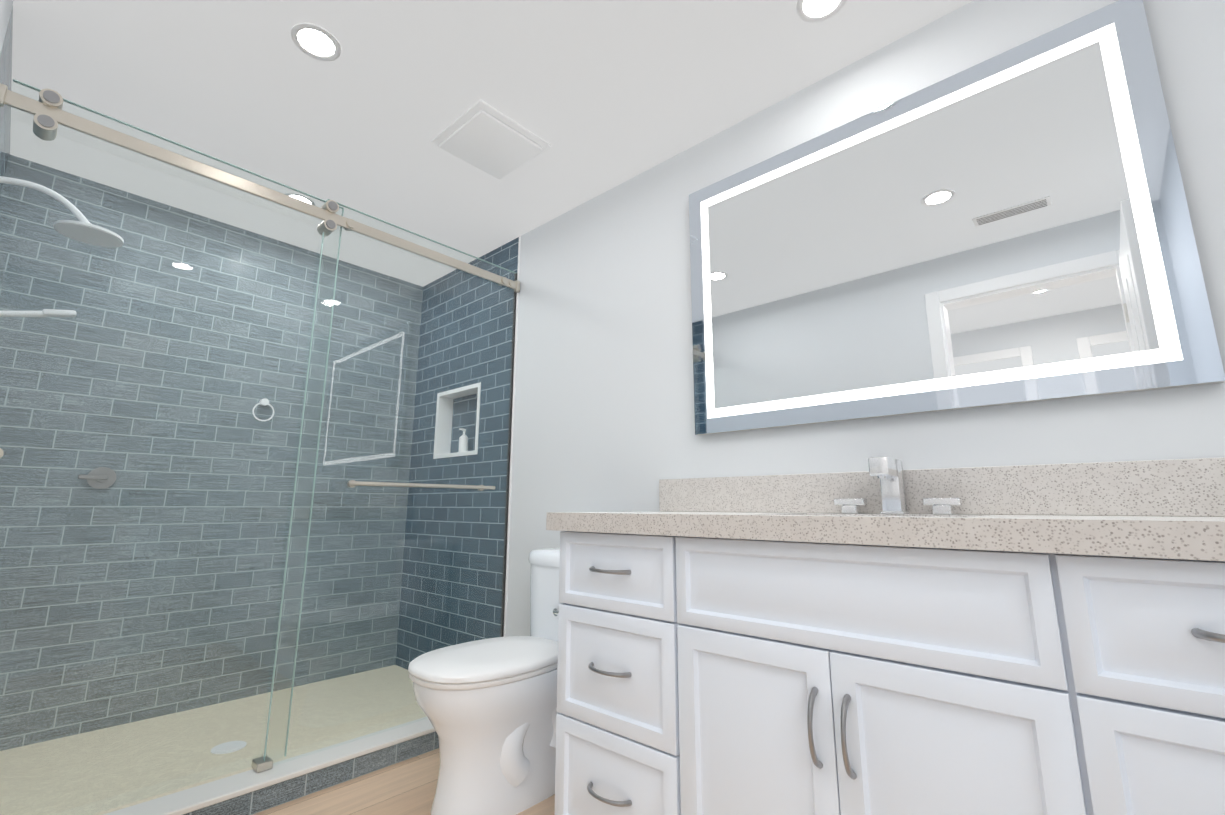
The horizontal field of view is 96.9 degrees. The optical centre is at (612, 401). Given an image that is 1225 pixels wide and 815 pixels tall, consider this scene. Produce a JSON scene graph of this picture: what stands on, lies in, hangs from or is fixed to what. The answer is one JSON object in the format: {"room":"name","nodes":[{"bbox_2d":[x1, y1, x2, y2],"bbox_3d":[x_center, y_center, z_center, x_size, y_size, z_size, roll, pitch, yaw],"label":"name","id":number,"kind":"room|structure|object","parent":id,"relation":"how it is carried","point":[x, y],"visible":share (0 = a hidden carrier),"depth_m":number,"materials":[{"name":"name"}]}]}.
{"room":"bathroom","nodes":[
{"label":"bathroom","id":0,"kind":"room"},
{"bbox_2d":[0,0,12,193],"bbox_3d":[-1.153,-0.099,0.750,3.580,2.309,0.120,-10,-15,41],"label":"wall","id":1,"kind":"structure","parent":0,"point":[6,18],"depth_m":1.65,"materials":[{"name":"white paint"}]},
{"bbox_2d":[0,309,75,317],"bbox_3d":[-2.038,-0.306,1.873,0.044,0.078,0.262,-10,-15,41],"label":"shower","id":2,"kind":"object","parent":1,"relation":"attached to","point":[64,313],"depth_m":1.90,"materials":[{"name":"white metal"}]},
{"bbox_2d":[0,176,123,246],"bbox_3d":[-1.949,-0.679,1.922,0.184,0.140,0.345,-10,-15,41],"label":"shower head","id":3,"kind":"object","parent":1,"relation":"attached to","point":[75,235],"depth_m":1.93},
{"bbox_2d":[0,155,422,750],"bbox_3d":[-1.918,0.263,2.627,0.120,2.309,1.925,-10,-15,41],"label":"wall","id":4,"kind":"structure","parent":0,"point":[84,291],"depth_m":2.48,"materials":[{"name":"blue tile"}]},
{"bbox_2d":[78,467,115,488],"bbox_3d":[-2.129,0.315,2.245,0.053,0.090,0.120,-10,-15,41],"label":"shower valve","id":5,"kind":"object","parent":4,"relation":"attached to","point":[97,484],"depth_m":2.26,"materials":[{"name":"silver metal"}]},
{"bbox_2d":[252,398,274,420],"bbox_3d":[-1.758,0.045,2.732,0.028,0.117,0.098,-10,-15,41],"label":"towel ring","id":6,"kind":"object","parent":4,"relation":"attached to","point":[264,402],"depth_m":2.73,"materials":[{"name":"silver metal"}]},
{"bbox_2d":[253,748,554,814],"bbox_3d":[-0.224,0.951,-0.121,3.680,0.080,3.690,-10,-15,41],"label":"floor","id":7,"kind":"structure","parent":0,"point":[407,787],"depth_m":1.75,"materials":[{"name":"brown wood"}]},
{"bbox_2d":[408,548,561,814],"bbox_3d":[-0.337,0.906,1.854,0.392,0.759,0.716,-10,-15,41],"label":"toilet","id":8,"kind":"object","parent":7,"relation":"on","point":[488,706],"visible":0.83,"depth_m":1.65,"materials":[{"name":"white ceramic"}]},
{"bbox_2d":[546,517,1224,814],"bbox_3d":[0.565,0.717,1.173,1.550,0.876,0.570,-10,-15,41],"label":"bathroom vanity","id":9,"kind":"object","parent":7,"relation":"on","point":[886,636],"depth_m":0.96,"materials":[{"name":"white wood"}]},
{"bbox_2d":[546,509,1224,528],"bbox_3d":[0.570,0.276,1.263,1.550,0.024,0.557,-10,-15,41],"label":"countertop","id":10,"kind":"structure","parent":9,"relation":"on","point":[1143,520],"depth_m":1.02,"materials":[{"name":"beige stone"}]},
{"bbox_2d":[830,457,965,512],"bbox_3d":[0.706,0.218,1.391,0.300,0.140,0.135,-10,-15,41],"label":"faucet","id":11,"kind":"object","parent":10,"relation":"on","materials":[{"name":"silver metal"}]},
{"bbox_2d":[395,236,520,669],"bbox_3d":[-0.862,0.345,3.038,1.122,2.309,0.126,-10,-15,41],"label":"wall","id":12,"kind":"structure","parent":0,"point":[506,256],"depth_m":2.94,"materials":[{"name":"blue tile"}]},
{"bbox_2d":[459,428,467,451],"bbox_3d":[-0.828,0.219,3.010,0.048,0.135,0.054,-10,-15,41],"label":"bottle","id":13,"kind":"object","parent":12,"relation":"in","point":[463,446],"depth_m":2.99,"materials":[{"name":"white plastic"}]},
{"bbox_2d":[10,0,973,286],"bbox_3d":[-0.663,-1.329,0.732,4.880,0.100,3.690,-10,-15,41],"label":"ceiling","id":14,"kind":"structure","parent":0,"point":[600,96],"depth_m":1.85,"materials":[{"name":"grey paint"}]},
{"bbox_2d":[285,193,314,205],"bbox_3d":[-1.458,-0.929,2.522,0.136,0.006,0.136,-10,-15,41],"label":"recessed light","id":15,"kind":"object","parent":14,"relation":"in","point":[301,196],"depth_m":2.49,"materials":[{"name":"white plastic"}]},
{"bbox_2d":[291,23,340,60],"bbox_3d":[-0.905,-1.095,1.659,0.136,0.006,0.136,-10,-15,41],"label":"recessed light","id":16,"kind":"object","parent":14,"relation":"in","point":[315,41],"visible":1,"depth_m":1.65,"materials":[{"name":"white plastic"}]},
{"bbox_2d":[431,99,550,178],"bbox_3d":[-0.471,-0.994,2.112,0.330,0.030,0.330,-10,-15,41],"label":"fan","id":17,"kind":"object","parent":14,"relation":"attached to","point":[486,137],"visible":1,"depth_m":2.07,"materials":[{"name":"grey plastic"}]},
{"bbox_2d":[796,0,845,22],"bbox_3d":[0.585,-1.119,1.518,0.136,0.006,0.136,-10,-15,41],"label":"recessed light","id":18,"kind":"object","parent":14,"relation":"in","point":[812,11],"visible":1,"depth_m":1.54,"materials":[{"name":"white plastic"}]},
{"bbox_2d":[506,0,1224,636],"bbox_3d":[0.510,0.113,1.821,2.582,2.309,0.120,-10,-15,41],"label":"wall","id":19,"kind":"structure","parent":0,"point":[604,416],"depth_m":1.91,"materials":[{"name":"white paint"}]},
{"bbox_2d":[689,0,1224,434],"bbox_3d":[0.762,-0.413,1.585,1.250,0.923,0.027,-10,-15,41],"label":"led mirror","id":20,"kind":"object","parent":19,"relation":"attached to","point":[1012,226],"visible":0.9,"depth_m":1.42,"materials":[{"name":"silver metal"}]},
{"bbox_2d":[659,457,1224,516],"bbox_3d":[0.750,0.246,1.471,1.550,0.115,0.021,-10,-15,41],"label":"backsplash","id":21,"kind":"structure","parent":0,"relation":"attached to","point":[1195,487],"depth_m":1.29,"materials":[{"name":"beige stone"}]},
{"label":"outside","id":22,"kind":"structure","parent":0,"visible":0},
{"bbox_2d":[0,665,438,814],"bbox_3d":[-1.478,1.335,2.092,1.206,0.163,2.045,-10,-15,41],"label":"pan","id":23,"kind":"object","parent":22,"point":[239,789],"visible":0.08,"depth_m":1.94,"materials":[{"name":"stone"}]},
{"bbox_2d":[0,79,519,814],"bbox_3d":[-1.098,0.200,1.965,0.115,2.019,1.800,-10,-15,41],"label":"shower door","id":24,"kind":"structure","parent":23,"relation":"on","point":[48,113],"depth_m":1.83,"materials":[{"name":"clear glass"}]}
]}

